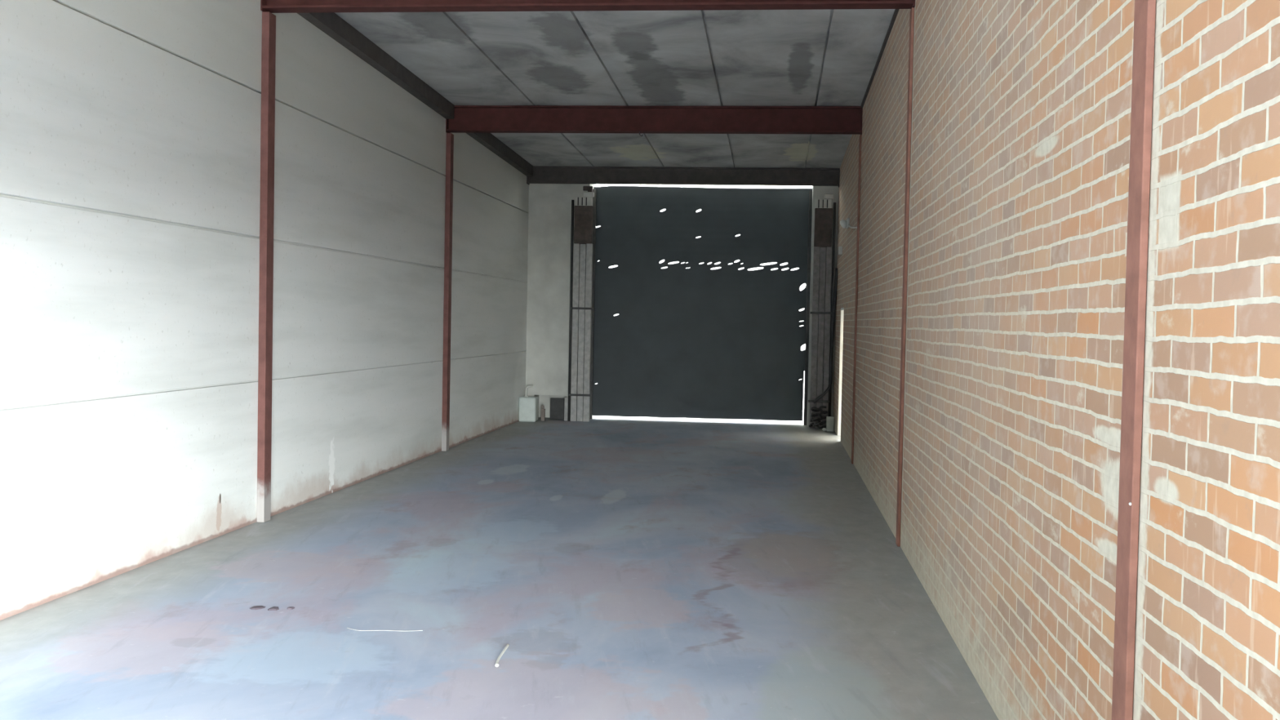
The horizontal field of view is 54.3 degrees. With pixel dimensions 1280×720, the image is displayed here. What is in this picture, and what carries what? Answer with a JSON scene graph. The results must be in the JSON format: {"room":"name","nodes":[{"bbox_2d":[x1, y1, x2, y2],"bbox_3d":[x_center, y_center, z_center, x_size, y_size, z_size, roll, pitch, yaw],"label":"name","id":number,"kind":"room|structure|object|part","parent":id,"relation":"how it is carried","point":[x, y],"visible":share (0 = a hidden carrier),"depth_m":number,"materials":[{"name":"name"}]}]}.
{"room":"empty warehouse","nodes":[
{"label":"empty warehouse","id":0,"kind":"room"},
{"bbox_2d":[0,0,528,620],"bbox_3d":[-2.686,-1.341,12.322,0.200,5.000,16.500,1,2,6],"label":"wall","id":1,"kind":"structure","parent":0,"point":[130,130],"depth_m":8.60,"materials":[{"name":"paint"}]},
{"bbox_2d":[297,12,454,119],"bbox_3d":[-2.516,-2.908,12.155,0.100,0.275,5.183,1,2,6],"label":"beam","id":2,"kind":"structure","parent":1,"relation":"attached to","point":[330,23],"depth_m":11.96,"materials":[{"name":"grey metal"}]},
{"bbox_2d":[466,133,533,176],"bbox_3d":[-1.974,-2.945,17.238,0.100,0.264,4.694,1,2,6],"label":"beam","id":3,"kind":"structure","parent":1,"relation":"attached to","point":[488,140],"depth_m":17.51,"materials":[{"name":"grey metal"}]},
{"bbox_2d":[0,417,998,719],"bbox_3d":[-0.941,1.486,5.437,5.456,0.150,29.520,1,2,6],"label":"floor","id":4,"kind":"structure","parent":0,"point":[627,569],"depth_m":6.90,"materials":[{"name":"grey concrete"}]},
{"bbox_2d":[249,605,266,609],"bbox_3d":[-2.079,1.343,6.784,0.072,0.006,0.094,2,2,34],"label":"flake","id":5,"kind":"object","parent":4,"relation":"on","point":[255,607],"visible":1,"depth_m":6.77,"materials":[{"name":"grey"}]},
{"bbox_2d":[257,11,275,522],"bbox_3d":[-2.863,-0.698,9.563,0.058,3.880,0.130,1,2,6],"label":"steel post","id":6,"kind":"object","parent":4,"relation":"on","point":[266,209],"visible":1,"depth_m":9.52,"materials":[{"name":"metal"}]},
{"bbox_2d":[267,606,279,610],"bbox_3d":[-1.982,1.346,6.766,0.060,0.006,0.091,1,2,6],"label":"flake","id":7,"kind":"object","parent":4,"relation":"on","point":[273,608],"visible":1,"depth_m":6.75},
{"bbox_2d":[346,627,422,631],"bbox_3d":[-1.303,1.374,6.345,0.392,0.002,0.047,1,2,3],"label":"string","id":8,"kind":"object","parent":4,"relation":"on","point":[347,628],"visible":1,"depth_m":6.34,"materials":[{"name":"white"}]},
{"bbox_2d":[441,133,453,451],"bbox_3d":[-2.294,-0.801,14.887,0.058,3.775,0.130,1,2,6],"label":"steel post","id":9,"kind":"object","parent":4,"relation":"on","point":[450,137],"visible":1,"depth_m":14.84,"materials":[{"name":"metal"}]},
{"bbox_2d":[494,644,509,666],"bbox_3d":[-0.652,1.392,5.887,0.024,0.017,0.379,1,2,1],"label":"twig","id":10,"kind":"object","parent":4,"relation":"on","point":[496,664],"visible":1,"depth_m":5.87,"materials":[{"name":"white"}]},
{"bbox_2d":[518,385,538,422],"bbox_3d":[-1.732,0.672,19.422,0.270,0.567,0.260,1,2,6],"label":"canister","id":11,"kind":"object","parent":4,"relation":"on","point":[528,406],"visible":1,"depth_m":19.30,"materials":[{"name":"plastic"}]},
{"bbox_3d":[-1.727,0.483,19.416,0.119,0.187,0.036,1,2,6],"label":"spout","id":12,"kind":"part","parent":11,"relation":"part of","materials":[{"name":"white plastic"}]},
{"bbox_2d":[541,404,545,421],"bbox_3d":[-1.520,0.830,19.585,0.057,0.250,0.060,1,2,6],"label":"bottle","id":13,"kind":"object","parent":4,"relation":"on","point":[543,411],"visible":1,"depth_m":19.56,"materials":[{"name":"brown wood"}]},
{"bbox_2d":[550,398,564,418],"bbox_3d":[-1.308,0.781,20.024,0.260,0.330,0.040,1,2,6],"label":"board","id":14,"kind":"object","parent":4,"relation":"on","point":[557,405],"visible":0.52,"depth_m":20.01,"materials":[{"name":"metal"}]},
{"bbox_2d":[564,396,568,420],"bbox_3d":[-1.156,0.773,19.726,0.069,0.370,0.080,1,2,6],"label":"post","id":15,"kind":"object","parent":4,"relation":"on","point":[566,401],"visible":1,"depth_m":19.69,"materials":[{"name":"grey"}]},
{"bbox_2d":[567,191,594,422],"bbox_3d":[-0.925,-0.834,19.598,0.357,3.600,0.112,1,2,6],"label":"guard","id":16,"kind":"object","parent":4,"relation":"on","point":[581,262],"visible":1,"depth_m":19.56,"materials":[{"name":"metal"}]},
{"bbox_3d":[-1.085,-0.773,19.603,0.040,3.470,0.038,1,2,6],"label":"guide rod","id":17,"kind":"part","parent":16,"relation":"part of","materials":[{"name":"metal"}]},
{"bbox_2d":[808,405,827,428],"bbox_3d":[2.708,0.871,18.950,0.284,0.361,0.257,1,2,6],"label":"coiled cable","id":18,"kind":"object","parent":4,"relation":"on","point":[816,419],"visible":0.99,"depth_m":18.90,"materials":[{"name":"black rubber"}]},
{"bbox_2d":[808,194,835,428],"bbox_3d":[2.796,-0.748,19.202,0.353,3.600,0.112,1,2,6],"label":"guard","id":19,"kind":"object","parent":4,"relation":"on","point":[824,218],"visible":0.92,"depth_m":19.16,"materials":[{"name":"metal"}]},
{"bbox_3d":[2.949,-0.678,19.174,0.040,3.470,0.038,1,2,6],"label":"guide rod","id":20,"kind":"part","parent":19,"relation":"part of","materials":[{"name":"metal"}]},
{"bbox_2d":[826,416,834,431],"bbox_3d":[2.862,0.961,18.778,0.113,0.215,0.160,1,2,6],"label":"block","id":21,"kind":"object","parent":4,"relation":"on","point":[829,420],"visible":1,"depth_m":18.70,"materials":[{"name":"grey concrete"}]},
{"bbox_2d":[851,134,862,463],"bbox_3d":[2.492,-0.690,14.377,0.018,3.775,0.120,1,2,6],"label":"steel post","id":22,"kind":"object","parent":4,"relation":"on","point":[860,135],"visible":1,"depth_m":14.33,"materials":[{"name":"metal"}]},
{"bbox_2d":[895,7,914,546],"bbox_3d":[1.923,-0.586,9.054,0.020,3.880,0.120,1,2,6],"label":"steel post","id":23,"kind":"object","parent":4,"relation":"on","point":[912,11],"visible":1,"depth_m":9.01,"materials":[{"name":"metal"}]},
{"bbox_2d":[1111,0,1155,719],"bbox_3d":[1.303,-0.602,3.254,0.026,4.250,0.125,1,2,6],"label":"steel post","id":24,"kind":"object","parent":4,"relation":"on","point":[1144,15],"visible":1,"depth_m":3.24,"materials":[{"name":"red metal"}]},
{"bbox_2d":[334,8,895,168],"bbox_3d":[-0.850,-3.015,5.310,4.856,0.900,29.550,1,2,6],"label":"ceiling","id":25,"kind":"structure","parent":0,"point":[828,57],"depth_m":12.47,"materials":[{"name":"concrete"}]},
{"bbox_2d":[260,0,915,13],"bbox_3d":[-0.437,-2.750,9.243,4.856,0.328,0.170,1,2,6],"label":"roof beam","id":26,"kind":"structure","parent":25,"relation":"attached to","point":[271,6],"depth_m":9.24,"materials":[{"name":"red metal"}]},
{"bbox_3d":[-2.845,-2.803,9.499,0.012,0.323,0.170,1,2,6],"label":"plate","id":27,"kind":"part","parent":26,"relation":"part of","materials":[{"name":"red metal"}]},
{"bbox_2d":[445,105,862,136],"bbox_3d":[0.130,-2.776,14.569,4.856,0.352,0.170,1,2,6],"label":"roof beam","id":28,"kind":"structure","parent":25,"relation":"attached to","point":[847,120],"depth_m":14.55,"materials":[{"name":"red metal"}]},
{"bbox_3d":[-2.278,-2.848,14.825,0.012,0.310,0.170,1,2,6],"label":"plate","id":29,"kind":"part","parent":28,"relation":"part of","materials":[{"name":"red metal"}]},
{"bbox_3d":[2.538,-2.736,14.313,0.012,0.310,0.170,1,2,6],"label":"plate","id":30,"kind":"part","parent":28,"relation":"part of","materials":[{"name":"red metal"}]},
{"bbox_2d":[526,166,839,187],"bbox_3d":[0.646,-2.850,19.407,4.856,0.273,0.170,1,2,6],"label":"roof beam","id":31,"kind":"structure","parent":25,"relation":"attached to","point":[541,175],"depth_m":19.39,"materials":[{"name":"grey metal"}]},
{"bbox_3d":[3.054,-2.791,19.151,0.012,0.268,0.170,1,2,6],"label":"plate","id":32,"kind":"part","parent":31,"relation":"part of","materials":[{"name":"brown metal"}]},
{"bbox_2d":[525,183,839,426],"bbox_3d":[0.665,-1.512,19.881,4.856,5.000,0.650,1,2,6],"label":"wall","id":33,"kind":"structure","parent":0,"point":[549,213],"depth_m":19.78,"materials":[{"name":"grey concrete"}]},
{"bbox_2d":[582,186,592,191],"bbox_3d":[-0.821,-2.685,19.633,0.150,0.100,0.088,1,2,6],"label":"bracket","id":34,"kind":"object","parent":33,"relation":"attached to","point":[589,188],"visible":1,"depth_m":19.62,"materials":[{"name":"metal"}]},
{"bbox_2d":[589,186,812,425],"bbox_3d":[0.936,-0.889,19.949,3.580,3.761,0.106,1,2,6],"label":"door","id":35,"kind":"structure","parent":33,"relation":"in","point":[698,340],"depth_m":19.99,"materials":[{"name":"metal"}]},
{"bbox_3d":[-0.761,-0.897,20.118,0.050,3.700,0.080,1,2,6],"label":"guide rail","id":36,"kind":"part","parent":35,"relation":"part of","materials":[{"name":"metal"}]},
{"bbox_3d":[2.659,-0.818,19.754,0.050,3.700,0.080,1,2,6],"label":"guide rail","id":37,"kind":"part","parent":35,"relation":"part of","materials":[{"name":"metal"}]},
{"bbox_2d":[595,184,812,410],"bbox_3d":[1.073,-3.612,23.474,21.000,9.012,0.300,1,2,6],"label":"sky","id":38,"kind":"structure","parent":0,"point":[802,286],"depth_m":23.27,"materials":[{"name":"white"}]},
{"bbox_2d":[833,0,1279,719],"bbox_3d":[1.646,-1.031,5.202,0.220,5.000,29.750,1,2,6],"label":"wall","id":39,"kind":"structure","parent":0,"point":[1021,109],"depth_m":4.02,"materials":[{"name":"brick"}]},
{"bbox_2d":[813,268,837,403],"bbox_3d":[2.832,-0.365,19.032,0.343,2.073,0.068,1,2,-10],"label":"hose","id":40,"kind":"object","parent":39,"relation":"hanging from","point":[825,392],"visible":1,"depth_m":19.04,"materials":[{"name":"black rubber"}]},
{"bbox_2d":[837,246,842,255],"bbox_3d":[2.865,-1.565,17.869,0.060,0.120,0.180,1,2,6],"label":"junction box","id":41,"kind":"object","parent":39,"relation":"attached to","point":[839,248],"visible":1,"depth_m":17.78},
{"bbox_2d":[837,307,844,435],"bbox_3d":[2.936,0.187,17.570,0.215,1.840,0.900,1,2,6],"label":"door frame","id":42,"kind":"structure","parent":39,"relation":"attached to","point":[842,308],"depth_m":18.00,"materials":[{"name":"white paint"}]},
{"bbox_2d":[840,217,849,228],"bbox_3d":[2.681,-1.787,16.363,0.117,0.129,0.300,1,2,6],"label":"wall lamp","id":43,"kind":"object","parent":39,"relation":"attached to","point":[844,224],"visible":0.98,"depth_m":16.31,"materials":[{"name":"grey metal"}]},
{"bbox_3d":[2.671,-1.781,16.364,0.098,0.116,0.120,1,2,6],"label":"lamp globe","id":44,"kind":"part","parent":43,"relation":"part of","materials":[{"name":"white paint"}]},
{"bbox_2d":[861,8,898,107],"bbox_3d":[2.252,-2.866,11.646,0.022,0.143,5.155,1,2,6],"label":"trim","id":45,"kind":"structure","parent":39,"relation":"attached to","point":[895,15],"depth_m":11.64,"materials":[{"name":"brown metal"}]},
{"label":"outside","id":46,"kind":"structure","parent":0,"visible":0},
{"bbox_2d":[592,410,804,424],"bbox_3d":[1.561,1.318,14.964,120.000,0.288,150.000,1,2,6],"label":"ground","id":47,"kind":"structure","parent":46,"point":[732,420],"depth_m":20.56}
]}

